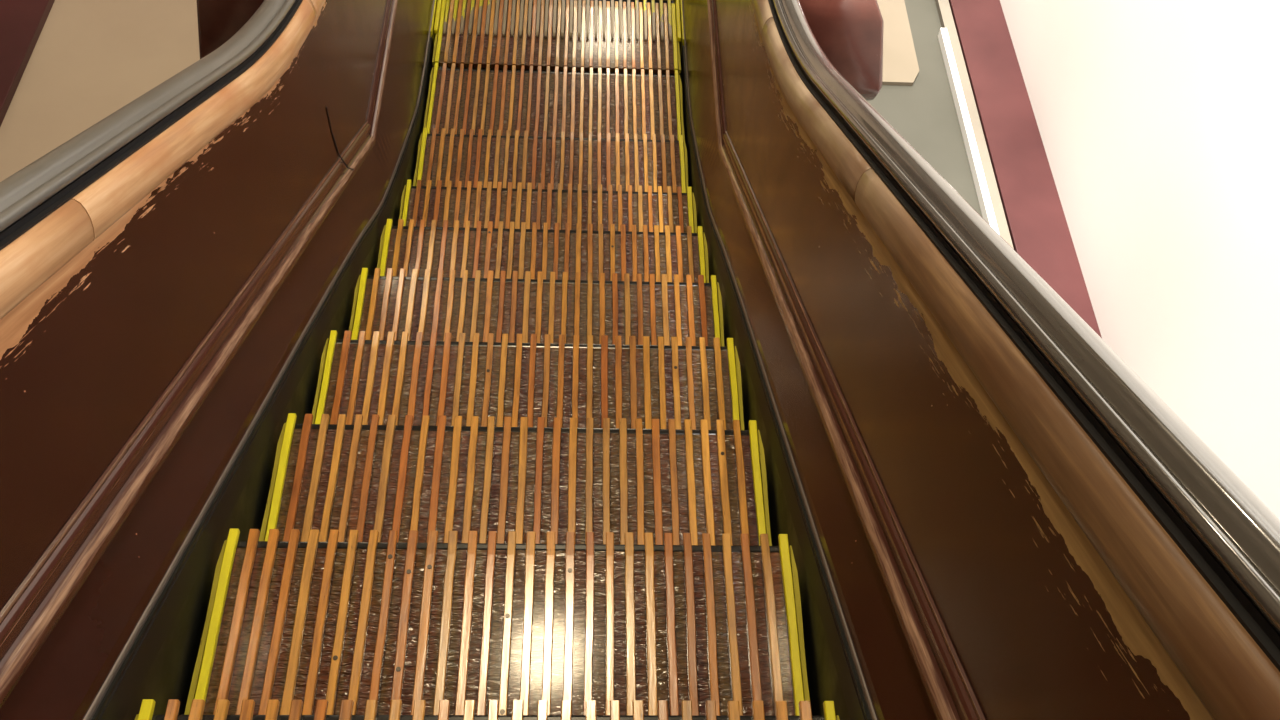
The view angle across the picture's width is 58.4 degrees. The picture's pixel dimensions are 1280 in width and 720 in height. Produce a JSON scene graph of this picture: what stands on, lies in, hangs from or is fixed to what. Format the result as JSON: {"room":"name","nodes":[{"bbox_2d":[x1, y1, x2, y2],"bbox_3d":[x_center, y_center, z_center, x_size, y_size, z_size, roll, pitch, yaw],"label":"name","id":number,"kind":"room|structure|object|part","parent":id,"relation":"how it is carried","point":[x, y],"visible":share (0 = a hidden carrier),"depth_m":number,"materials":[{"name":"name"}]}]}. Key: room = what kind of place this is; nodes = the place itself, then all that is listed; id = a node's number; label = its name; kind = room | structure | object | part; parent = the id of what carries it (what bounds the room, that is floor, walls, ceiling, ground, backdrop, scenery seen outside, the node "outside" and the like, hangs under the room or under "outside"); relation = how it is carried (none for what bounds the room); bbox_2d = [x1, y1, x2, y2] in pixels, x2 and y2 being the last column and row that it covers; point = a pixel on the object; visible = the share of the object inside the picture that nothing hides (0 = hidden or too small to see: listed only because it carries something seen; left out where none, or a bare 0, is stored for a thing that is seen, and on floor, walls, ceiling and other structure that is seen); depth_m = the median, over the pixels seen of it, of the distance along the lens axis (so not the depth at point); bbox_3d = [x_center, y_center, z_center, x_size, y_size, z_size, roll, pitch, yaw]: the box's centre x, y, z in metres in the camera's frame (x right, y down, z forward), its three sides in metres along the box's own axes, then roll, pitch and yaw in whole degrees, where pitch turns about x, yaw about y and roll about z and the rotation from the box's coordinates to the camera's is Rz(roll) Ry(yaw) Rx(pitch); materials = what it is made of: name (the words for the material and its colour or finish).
{"room":"escalator","nodes":[
{"label":"escalator","id":0,"kind":"room"},
{"bbox_2d":[0,0,199,181],"bbox_3d":[-2.958,-0.988,4.772,3.802,0.230,14.000,1,55,-3],"label":"floor","id":1,"kind":"structure","parent":0,"point":[89,59],"depth_m":4.86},
{"bbox_2d":[0,0,674,719],"bbox_3d":[-0.524,-0.647,2.786,1.638,3.537,5.878,1,55,-3],"label":"balustrade","id":2,"kind":"object","parent":1,"relation":"on","point":[165,313],"visible":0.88,"depth_m":2.03,"materials":[{"name":"brown paint"}]},
{"bbox_3d":[-0.810,0.262,0.698,0.086,1.155,1.935,1,55,-3],"label":"cap rail","id":3,"kind":"part","parent":2,"relation":"part of","materials":[{"name":"brown wood"}]},
{"bbox_2d":[0,0,295,231],"bbox_3d":[-0.892,-1.098,2.317,0.070,2.356,5.941,1,55,-3],"label":"handrail","id":4,"kind":"object","parent":2,"relation":"on","point":[32,185],"visible":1,"depth_m":1.93,"materials":[{"name":"black rubber"}]},
{"bbox_3d":[-0.883,-0.694,2.619,0.057,3.115,5.700,1,55,-3],"label":"panel","id":5,"kind":"part","parent":2,"relation":"part of","materials":[{"name":"brown paint"}]},
{"bbox_3d":[-0.883,-0.570,2.379,0.086,0.770,1.412,1,55,-3],"label":"cap rail","id":6,"kind":"part","parent":2,"relation":"part of","materials":[{"name":"brown wood"}]},
{"bbox_3d":[-0.853,-0.708,2.572,0.043,2.202,5.733,1,55,-3],"label":"moulding","id":7,"kind":"part","parent":2,"relation":"part of","materials":[{"name":"paint"}]},
{"bbox_3d":[-0.847,-0.550,2.827,0.042,2.602,5.700,1,55,-3],"label":"panel","id":8,"kind":"part","parent":2,"relation":"part of","materials":[{"name":"brown paint"}]},
{"bbox_3d":[-1.202,-1.853,4.090,0.376,0.500,2.110,1,55,-3],"label":"newel casing","id":9,"kind":"part","parent":2,"relation":"part of","materials":[{"name":"red paint"}]},
{"bbox_3d":[-0.830,-0.500,2.896,0.007,2.467,5.705,1,55,-3],"label":"rim trim","id":10,"kind":"part","parent":2,"relation":"part of","materials":[{"name":"brown wood"}]},
{"bbox_3d":[-0.827,-0.059,2.790,0.008,2.775,4.850,1,55,-3],"label":"skirt panel","id":11,"kind":"part","parent":2,"relation":"part of","materials":[{"name":"black paint"}]},
{"bbox_3d":[-0.926,-1.451,3.500,0.086,0.191,1.348,1,55,-3],"label":"cap rail","id":12,"kind":"part","parent":2,"relation":"part of","materials":[{"name":"brown wood"}]},
{"bbox_2d":[434,0,490,34],"bbox_3d":[-0.791,-1.523,5.119,0.240,0.029,0.239,1,55,-3],"label":"plate","id":13,"kind":"object","parent":2,"relation":"attached to","point":[437,17],"depth_m":5.12,"materials":[{"name":"yellow paint"}]},
{"bbox_2d":[135,699,839,719],"bbox_3d":[-0.227,0.767,1.722,1.084,0.223,0.444,1,55,-3],"label":"step","id":14,"kind":"structure","parent":2,"relation":"attached to","point":[147,707],"depth_m":1.75,"materials":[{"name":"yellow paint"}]},
{"bbox_2d":[184,529,809,715],"bbox_3d":[-0.245,0.570,2.139,1.084,0.224,0.444,1,55,-3],"label":"step","id":15,"kind":"structure","parent":2,"relation":"attached to","point":[333,621],"depth_m":2.08,"materials":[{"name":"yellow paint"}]},
{"bbox_2d":[494,0,515,35],"bbox_3d":[-0.605,-1.522,5.131,0.088,0.029,0.245,1,55,-3],"label":"plate","id":16,"kind":"object","parent":2,"relation":"attached to","point":[497,1],"depth_m":5.13,"materials":[{"name":"yellow paint"}]},
{"bbox_2d":[259,413,771,545],"bbox_3d":[-0.264,0.373,2.556,1.084,0.224,0.444,1,55,-3],"label":"step","id":17,"kind":"structure","parent":2,"relation":"attached to","point":[326,477],"depth_m":2.50,"materials":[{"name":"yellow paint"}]},
{"bbox_2d":[519,0,523,36],"bbox_3d":[-0.531,-1.521,5.135,0.014,0.029,0.248,1,55,-3],"label":"plate","id":18,"kind":"object","parent":2,"relation":"attached to","point":[522,1],"depth_m":5.13,"materials":[{"name":"yellow paint"}]},
{"bbox_2d":[312,330,743,429],"bbox_3d":[-0.282,0.176,2.974,1.084,0.225,0.444,1,55,-3],"label":"step","id":19,"kind":"structure","parent":2,"relation":"attached to","point":[433,378],"depth_m":2.93,"materials":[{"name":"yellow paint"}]},
{"bbox_2d":[528,0,531,36],"bbox_3d":[-0.494,-1.522,5.138,0.013,0.029,0.248,1,55,-3],"label":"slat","id":20,"kind":"object","parent":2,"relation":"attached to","point":[530,1],"depth_m":5.14,"materials":[{"name":"brown wood"}]},
{"bbox_2d":[349,268,723,346],"bbox_3d":[-0.300,-0.020,3.392,1.084,0.223,0.444,1,55,-3],"label":"step","id":21,"kind":"structure","parent":2,"relation":"attached to","point":[427,304],"depth_m":3.36,"materials":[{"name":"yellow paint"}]},
{"bbox_2d":[536,0,540,36],"bbox_3d":[-0.457,-1.523,5.141,0.014,0.029,0.248,1,55,-3],"label":"plate","id":22,"kind":"object","parent":2,"relation":"attached to","point":[539,1],"depth_m":5.14,"materials":[{"name":"yellow paint"}]},
{"bbox_2d":[377,219,708,282],"bbox_3d":[-0.318,-0.217,3.809,1.084,0.224,0.444,1,55,-3],"label":"step","id":23,"kind":"structure","parent":2,"relation":"attached to","point":[410,247],"depth_m":3.78,"materials":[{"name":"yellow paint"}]},
{"bbox_2d":[544,0,548,36],"bbox_3d":[-0.420,-1.524,5.144,0.014,0.029,0.248,1,55,-3],"label":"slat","id":24,"kind":"object","parent":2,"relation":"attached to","point":[547,1],"depth_m":5.15,"materials":[{"name":"brown wood"}]},
{"bbox_2d":[399,180,696,232],"bbox_3d":[-0.337,-0.414,4.227,1.084,0.223,0.444,1,55,-3],"label":"step","id":25,"kind":"structure","parent":2,"relation":"attached to","point":[428,203],"depth_m":4.20,"materials":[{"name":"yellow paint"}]},
{"bbox_2d":[413,128,687,192],"bbox_3d":[-0.353,-0.689,4.637,1.084,0.223,0.444,1,55,-3],"label":"step","id":26,"kind":"structure","parent":2,"relation":"attached to","point":[453,157],"depth_m":4.59,"materials":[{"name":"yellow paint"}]},
{"bbox_2d":[423,63,684,141],"bbox_3d":[-0.363,-1.032,4.941,1.084,0.223,0.444,1,55,-3],"label":"step","id":27,"kind":"structure","parent":2,"relation":"attached to","point":[505,99],"depth_m":4.86,"materials":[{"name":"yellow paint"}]},
{"bbox_2d":[553,0,556,37],"bbox_3d":[-0.383,-1.522,5.145,0.013,0.029,0.255,1,55,-3],"label":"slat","id":28,"kind":"object","parent":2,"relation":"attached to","point":[555,1],"depth_m":5.14,"materials":[{"name":"brown wood"}]},
{"bbox_2d":[432,0,680,73],"bbox_3d":[-0.370,-1.404,5.199,1.084,0.223,0.444,1,55,-3],"label":"step","id":29,"kind":"structure","parent":2,"relation":"attached to","point":[466,49],"depth_m":5.08,"materials":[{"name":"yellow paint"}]},
{"bbox_2d":[570,0,572,37],"bbox_3d":[-0.309,-1.524,5.151,0.012,0.029,0.255,1,55,-3],"label":"slat","id":30,"kind":"object","parent":29,"relation":"attached to","point":[571,1],"depth_m":5.16,"materials":[{"name":"brown wood"}]},
{"bbox_2d":[578,0,580,37],"bbox_3d":[-0.273,-1.525,5.154,0.012,0.029,0.255,1,55,-3],"label":"slat","id":31,"kind":"object","parent":29,"relation":"attached to","point":[579,2],"depth_m":5.15,"materials":[{"name":"brown wood"}]},
{"bbox_2d":[595,0,597,38],"bbox_3d":[-0.197,-1.524,5.158,0.010,0.029,0.263,1,55,-3],"label":"slat","id":32,"kind":"object","parent":29,"relation":"attached to","point":[596,1],"depth_m":5.17,"materials":[{"name":"brown wood"}]},
{"bbox_2d":[603,0,605,38],"bbox_3d":[-0.161,-1.525,5.161,0.010,0.029,0.263,1,55,-3],"label":"slat","id":33,"kind":"object","parent":29,"relation":"attached to","point":[604,1],"depth_m":5.16,"materials":[{"name":"brown wood"}]},
{"bbox_2d":[627,0,629,39],"bbox_3d":[-0.052,-1.525,5.168,0.010,0.029,0.270,1,55,-3],"label":"slat","id":34,"kind":"object","parent":29,"relation":"attached to","point":[628,1],"depth_m":5.18,"materials":[{"name":"brown wood"}]},
{"bbox_2d":[635,0,638,39],"bbox_3d":[-0.014,-1.526,5.171,0.014,0.029,0.270,1,55,-3],"label":"slat","id":35,"kind":"object","parent":29,"relation":"attached to","point":[636,1],"depth_m":5.17,"materials":[{"name":"brown wood"}]},
{"bbox_2d":[561,0,564,37],"bbox_3d":[-0.346,-1.523,5.148,0.012,0.029,0.255,1,55,-3],"label":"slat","id":36,"kind":"object","parent":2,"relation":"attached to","point":[563,1],"depth_m":5.15,"materials":[{"name":"brown wood"}]},
{"bbox_2d":[586,0,589,38],"bbox_3d":[-0.235,-1.523,5.155,0.013,0.029,0.262,1,55,-3],"label":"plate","id":37,"kind":"object","parent":2,"relation":"attached to","point":[587,11],"depth_m":5.15,"materials":[{"name":"yellow paint"}]},
{"bbox_2d":[611,0,613,39],"bbox_3d":[-0.124,-1.523,5.162,0.009,0.029,0.269,1,55,-3],"label":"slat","id":38,"kind":"object","parent":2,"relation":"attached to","point":[612,1],"depth_m":5.16,"materials":[{"name":"brown wood"}]},
{"bbox_2d":[619,0,621,39],"bbox_3d":[-0.088,-1.524,5.165,0.010,0.029,0.270,1,55,-3],"label":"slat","id":39,"kind":"object","parent":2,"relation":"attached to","point":[620,1],"depth_m":5.16,"materials":[{"name":"brown wood"}]},
{"bbox_2d":[643,0,680,40],"bbox_3d":[0.099,-1.526,5.179,0.165,0.029,0.285,1,55,-3],"label":"plate","id":40,"kind":"object","parent":2,"relation":"attached to","point":[644,1],"depth_m":5.18,"materials":[{"name":"yellow paint"}]},
{"bbox_2d":[673,0,1279,719],"bbox_3d":[0.560,-0.635,2.832,0.532,3.511,5.878,1,55,-3],"label":"balustrade","id":41,"kind":"object","parent":1,"relation":"on","point":[968,539],"visible":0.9,"depth_m":1.66,"materials":[{"name":"brown paint"}]},
{"bbox_3d":[0.362,-1.419,3.555,0.086,0.200,1.378,1,55,-3],"label":"cap rail","id":42,"kind":"part","parent":41,"relation":"part of","materials":[{"name":"brown wood"}]},
{"bbox_3d":[0.287,-0.040,2.848,0.008,2.775,4.850,1,55,-3],"label":"skirt panel","id":43,"kind":"part","parent":41,"relation":"part of","materials":[{"name":"black paint"}]},
{"bbox_3d":[0.295,-0.480,2.954,0.007,2.467,5.705,1,55,-3],"label":"rim trim","id":44,"kind":"part","parent":41,"relation":"part of","materials":[{"name":"wood"}]},
{"bbox_3d":[0.321,-0.530,2.888,0.042,2.602,5.700,1,55,-3],"label":"panel","id":45,"kind":"part","parent":41,"relation":"part of","materials":[{"name":"brown paint"}]},
{"bbox_3d":[0.399,-0.599,2.562,0.086,0.619,1.138,1,55,-3],"label":"cap rail","id":46,"kind":"part","parent":41,"relation":"part of","materials":[{"name":"brown wood"}]},
{"bbox_3d":[0.588,-1.821,4.183,0.376,0.500,2.110,1,55,-3],"label":"newel casing","id":47,"kind":"part","parent":41,"relation":"part of","materials":[{"name":"red paint"}]},
{"bbox_3d":[0.358,-0.686,2.635,0.043,2.202,5.733,1,55,-3],"label":"moulding","id":48,"kind":"part","parent":41,"relation":"part of","materials":[{"name":"paint"}]},
{"bbox_2d":[773,0,1279,633],"bbox_3d":[0.437,-1.074,2.387,0.070,2.356,5.941,1,55,-3],"label":"handrail","id":49,"kind":"object","parent":41,"relation":"on","point":[1233,523],"visible":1,"depth_m":1.18,"materials":[{"name":"grey rubber"}]},
{"bbox_3d":[0.472,0.225,0.893,0.086,1.296,2.180,1,55,-3],"label":"cap rail","id":50,"kind":"part","parent":41,"relation":"part of","materials":[{"name":"brown wood"}]},
{"bbox_2d":[868,0,982,217],"bbox_3d":[2.233,-0.902,5.034,3.802,0.250,14.000,1,55,-3],"label":"floor","id":51,"kind":"structure","parent":0,"point":[924,113],"depth_m":5.03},
{"bbox_2d":[938,28,999,234],"bbox_3d":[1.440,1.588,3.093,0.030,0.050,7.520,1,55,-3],"label":"trim","id":52,"kind":"structure","parent":51,"relation":"on","point":[968,136],"depth_m":4.85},
{"bbox_2d":[935,0,1013,248],"bbox_3d":[1.432,-0.944,4.864,0.050,0.032,13.700,1,55,-3],"label":"trim","id":53,"kind":"structure","parent":51,"relation":"on","point":[943,6],"depth_m":4.91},
{"bbox_2d":[1000,0,1279,517],"bbox_3d":[1.903,-2.407,2.858,0.140,5.040,14.000,1,55,-3],"label":"wall","id":54,"kind":"structure","parent":0,"point":[1158,121],"depth_m":3.73,"materials":[{"name":"white paint"}]},
{"bbox_2d":[948,0,1101,337],"bbox_3d":[1.582,-0.984,4.898,0.238,0.038,13.800,1,55,-3],"label":"baseboard","id":55,"kind":"structure","parent":54,"relation":"attached to","point":[1039,232],"depth_m":4.79,"materials":[{"name":"red paint"}]},
{"bbox_3d":[-3.044,-2.494,2.600,0.150,5.040,14.000,1,55,-3],"label":"wall","id":56,"kind":"structure","parent":0,"visible":0},
{"bbox_2d":[0,0,54,126],"bbox_3d":[-2.842,-1.063,4.667,0.520,0.040,13.800,1,55,-3],"label":"baseboard","id":57,"kind":"structure","parent":56,"relation":"attached to","point":[22,22],"depth_m":4.88,"materials":[{"name":"red paint"}]}
]}

